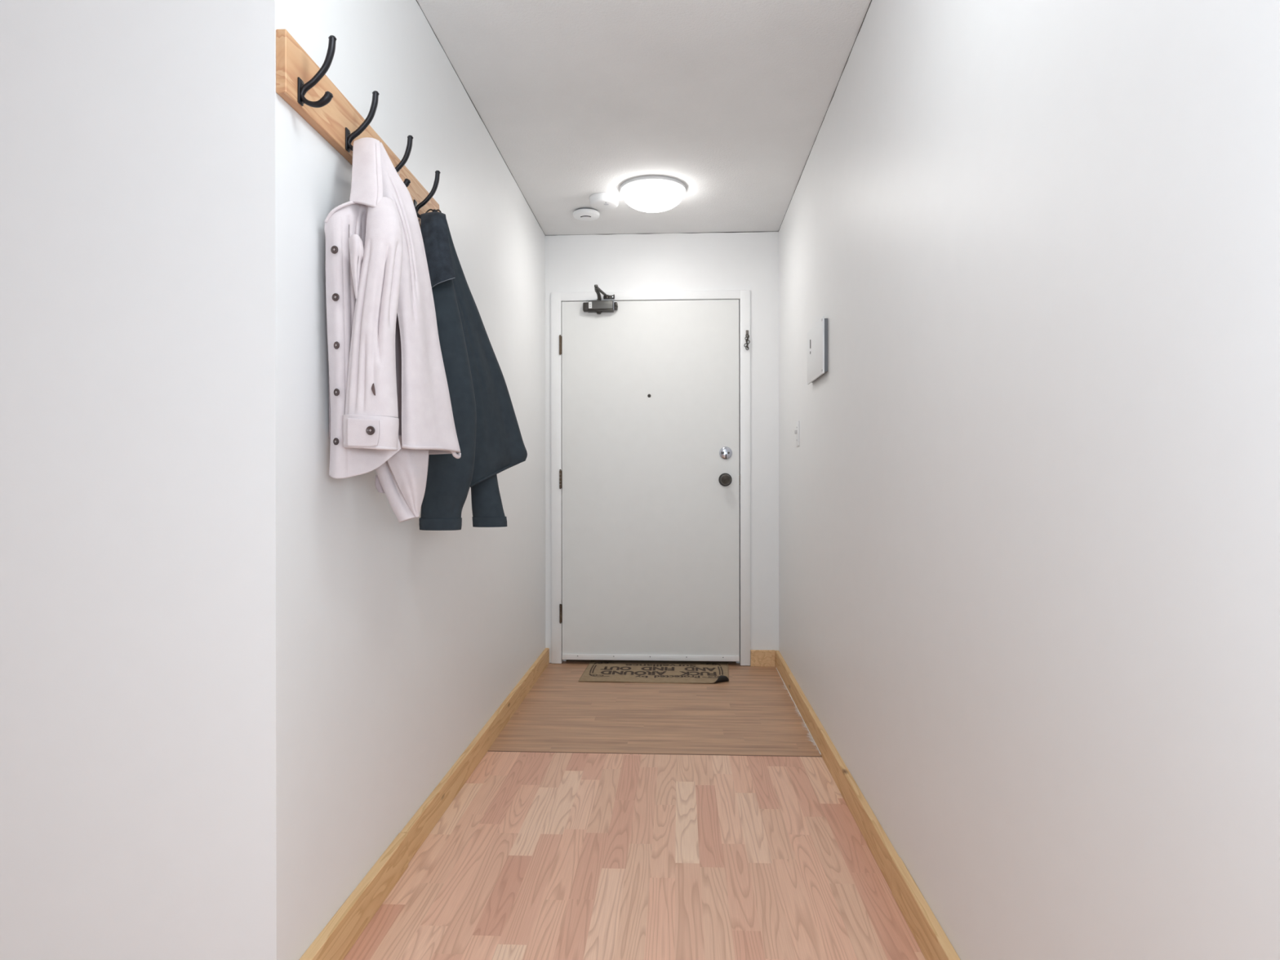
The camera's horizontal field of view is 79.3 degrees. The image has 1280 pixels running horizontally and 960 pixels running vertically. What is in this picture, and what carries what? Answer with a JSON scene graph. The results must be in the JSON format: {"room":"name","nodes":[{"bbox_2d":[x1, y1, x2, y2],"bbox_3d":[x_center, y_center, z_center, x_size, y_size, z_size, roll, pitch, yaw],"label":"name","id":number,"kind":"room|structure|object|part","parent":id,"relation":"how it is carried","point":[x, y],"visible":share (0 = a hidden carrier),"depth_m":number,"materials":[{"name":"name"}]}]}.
{"room":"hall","nodes":[
{"label":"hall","id":0,"kind":"room"},
{"bbox_2d":[0,0,214,959],"bbox_3d":[-2.462,-0.169,1.604,3.321,2.440,0.120,0,0,3],"label":"wall","id":1,"kind":"structure","parent":0,"point":[107,745],"depth_m":1.47,"materials":[{"name":"paint"}]},
{"bbox_2d":[213,0,545,959],"bbox_3d":[-0.668,-0.172,3.029,0.120,2.440,3.146,0,0,3],"label":"wall","id":2,"kind":"structure","parent":0,"point":[360,651],"depth_m":1.65,"materials":[{"name":"paint"}]},
{"bbox_2d":[275,29,441,230],"bbox_3d":[-0.617,-0.796,1.935,0.094,0.138,0.964,0,0,3],"label":"coat rack","id":3,"kind":"object","parent":2,"relation":"attached to","point":[300,82],"visible":0.75,"depth_m":1.62,"materials":[{"name":"brown wood"}]},
{"bbox_2d":[324,137,461,522],"bbox_3d":[-0.551,-0.331,1.748,0.238,0.856,0.382,0,0,12],"label":"shirt","id":4,"kind":"object","parent":3,"relation":"hanging from","point":[390,409],"visible":1,"depth_m":1.62,"materials":[{"name":"white fabric"}]},
{"bbox_3d":[-0.649,-0.333,1.805,0.024,0.523,0.307,0,0,8],"label":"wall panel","id":5,"kind":"part","parent":4,"relation":"part of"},
{"bbox_3d":[-0.589,-0.301,1.642,0.144,0.595,0.084,0,0,3],"label":"panel","id":6,"kind":"part","parent":4,"relation":"part of","materials":[{"name":"white fabric"}]},
{"bbox_3d":[-0.525,-0.404,1.804,0.212,0.686,0.296,0,0,3],"label":"panel","id":7,"kind":"part","parent":4,"relation":"part of","materials":[{"name":"white fabric"}]},
{"bbox_2d":[418,211,527,530],"bbox_3d":[-0.493,-0.310,2.337,0.288,0.894,0.543,0,0,3],"label":"jacket","id":8,"kind":"object","parent":3,"relation":"hanging from","point":[490,439],"visible":0.82,"depth_m":2.12,"materials":[{"name":"fabric"}]},
{"bbox_3d":[-0.474,-0.362,2.381,0.258,0.760,0.454,0,0,3],"label":"panel","id":9,"kind":"part","parent":8,"relation":"part of","materials":[{"name":"fabric"}]},
{"bbox_2d":[298,648,549,959],"bbox_3d":[-0.599,1.002,2.927,0.026,0.092,2.946,0,0,3],"label":"baseboard","id":10,"kind":"structure","parent":2,"relation":"attached to","point":[337,938],"depth_m":2.08,"materials":[{"name":"brown wood"}]},
{"bbox_2d":[416,0,545,235],"bbox_3d":[-0.614,-1.390,2.925,0.001,0.003,2.946,0,0,3],"label":"trim","id":11,"kind":"structure","parent":2,"relation":"attached to","point":[416,0],"depth_m":2.87,"materials":[{"name":"white paint"}]},
{"bbox_2d":[343,659,925,959],"bbox_3d":[-1.803,1.061,0.354,4.760,0.022,8.525,0,0,3],"label":"floor","id":12,"kind":"structure","parent":0,"point":[537,855],"depth_m":2.21,"materials":[{"name":"brown wood"}]},
{"bbox_2d":[578,660,728,683],"bbox_3d":[0.092,1.028,4.201,0.801,0.030,0.474,0,0,3],"label":"doormat","id":13,"kind":"object","parent":12,"relation":"on","point":[625,671],"visible":1,"depth_m":4.17,"materials":[{"name":"brown fabric"}]},
{"bbox_2d":[489,751,817,756],"bbox_3d":[0.050,1.052,2.950,1.277,0.011,0.003,0,0,3],"label":"trim","id":14,"kind":"structure","parent":12,"relation":"on","point":[490,751],"depth_m":2.95,"materials":[{"name":"brown wood"}]},
{"bbox_2d":[776,668,821,754],"bbox_3d":[0.705,1.039,3.608,0.034,0.009,1.355,0,0,3],"label":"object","id":15,"kind":"object","parent":12,"relation":"on","point":[785,687],"visible":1,"depth_m":3.29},
{"bbox_2d":[417,0,871,235],"bbox_3d":[-1.808,-1.438,0.312,5.000,0.100,8.685,0,0,3],"label":"ceiling","id":16,"kind":"structure","parent":0,"point":[729,100],"depth_m":2.78,"materials":[{"name":"white paint"}]},
{"bbox_2d":[573,207,599,221],"bbox_3d":[-0.279,-1.374,4.008,0.140,0.038,0.140,0,0,3],"label":"smoke detector","id":17,"kind":"object","parent":16,"relation":"attached to","point":[584,214],"visible":1,"depth_m":3.97,"materials":[{"name":"grey plastic"}]},
{"bbox_2d":[589,192,619,209],"bbox_3d":[-0.176,-1.372,3.812,0.148,0.042,0.148,0,0,3],"label":"smoke detector","id":18,"kind":"object","parent":16,"relation":"attached to","point":[600,201],"visible":1,"depth_m":3.77,"materials":[{"name":"white plastic"}]},
{"bbox_2d":[620,175,685,212],"bbox_3d":[0.062,-1.344,3.688,0.314,0.098,0.314,0,0,3],"label":"ceiling light","id":19,"kind":"object","parent":16,"relation":"attached to","point":[649,193],"visible":1,"depth_m":3.60,"materials":[{"name":"white"}]},
{"bbox_2d":[545,231,778,662],"bbox_3d":[0.125,-0.176,4.464,1.319,2.436,0.200,0,0,3],"label":"wall","id":20,"kind":"structure","parent":0,"point":[700,261],"depth_m":4.34,"materials":[{"name":"paint"}]},
{"bbox_2d":[559,284,739,661],"bbox_3d":[0.047,-0.026,4.300,1.015,2.088,0.204,0,0,3],"label":"door","id":21,"kind":"structure","parent":20,"relation":"in","point":[649,475],"depth_m":4.36,"materials":[{"name":"paint"}]},
{"bbox_3d":[-0.234,-1.037,4.285,0.029,0.066,0.149,0,0,3],"label":"arm","id":22,"kind":"part","parent":21,"relation":"part of","materials":[{"name":"grey metal"}]},
{"bbox_3d":[-0.214,-1.047,4.284,0.018,0.039,0.140,0,0,23],"label":"rod arm","id":23,"kind":"part","parent":21,"relation":"part of","materials":[{"name":"grey metal"}]},
{"bbox_3d":[0.477,-0.002,4.298,0.058,0.058,0.052,0,0,3],"label":"knob","id":24,"kind":"part","parent":21,"relation":"part of","materials":[{"name":"grey metal"}]},
{"bbox_2d":[551,289,750,665],"bbox_3d":[0.059,-0.012,4.400,1.124,2.107,0.134,0,0,3],"label":"door frame","id":25,"kind":"structure","parent":20,"relation":"attached to","point":[743,295],"depth_m":4.36,"materials":[{"name":"paint"}]},
{"bbox_2d":[545,231,777,235],"bbox_3d":[0.118,-1.392,4.362,1.319,0.004,0.001,0,0,3],"label":"trim","id":26,"kind":"structure","parent":20,"relation":"attached to","point":[766,231],"depth_m":4.36,"materials":[{"name":"white paint"}]},
{"bbox_2d":[750,649,775,666],"bbox_3d":[0.689,1.000,4.327,0.137,0.091,0.020,0,0,3],"label":"baseboard","id":27,"kind":"structure","parent":20,"relation":"attached to","point":[762,658],"depth_m":4.32,"materials":[{"name":"brown wood"}]},
{"bbox_2d":[778,0,1279,959],"bbox_3d":[0.633,-0.171,0.251,0.120,2.440,8.565,0,0,3],"label":"wall","id":28,"kind":"structure","parent":0,"point":[1028,492],"depth_m":1.15,"materials":[{"name":"paint"}]},
{"bbox_2d":[794,421,799,446],"bbox_3d":[0.735,-0.217,3.627,0.016,0.116,0.076,0,0,3],"label":"light switch","id":29,"kind":"object","parent":28,"relation":"attached to","point":[797,431],"visible":1,"depth_m":3.62,"materials":[{"name":"white plastic"}]},
{"bbox_3d":[0.740,-0.217,3.627,0.005,0.116,0.076,0,0,3],"label":"plate","id":30,"kind":"part","parent":29,"relation":"part of","materials":[{"name":"white plastic"}]},
{"bbox_2d":[807,315,827,384],"bbox_3d":[0.704,-0.508,3.068,0.022,0.214,0.350,0,0,3],"label":"wall panel","id":31,"kind":"object","parent":28,"relation":"attached to","point":[817,337],"visible":1,"depth_m":3.00,"materials":[{"name":"grey plastic"}]},
{"bbox_2d":[777,0,871,231],"bbox_3d":[0.674,-1.390,2.300,0.001,0.005,4.065,0,0,3],"label":"trim","id":32,"kind":"structure","parent":28,"relation":"attached to","point":[871,0],"depth_m":2.77,"materials":[{"name":"white paint"}]},
{"bbox_2d":[775,650,960,959],"bbox_3d":[0.608,1.002,1.154,0.023,0.093,6.365,0,0,3],"label":"baseboard","id":33,"kind":"structure","parent":28,"relation":"attached to","point":[877,840],"depth_m":2.09,"materials":[{"name":"brown wood"}]}
]}

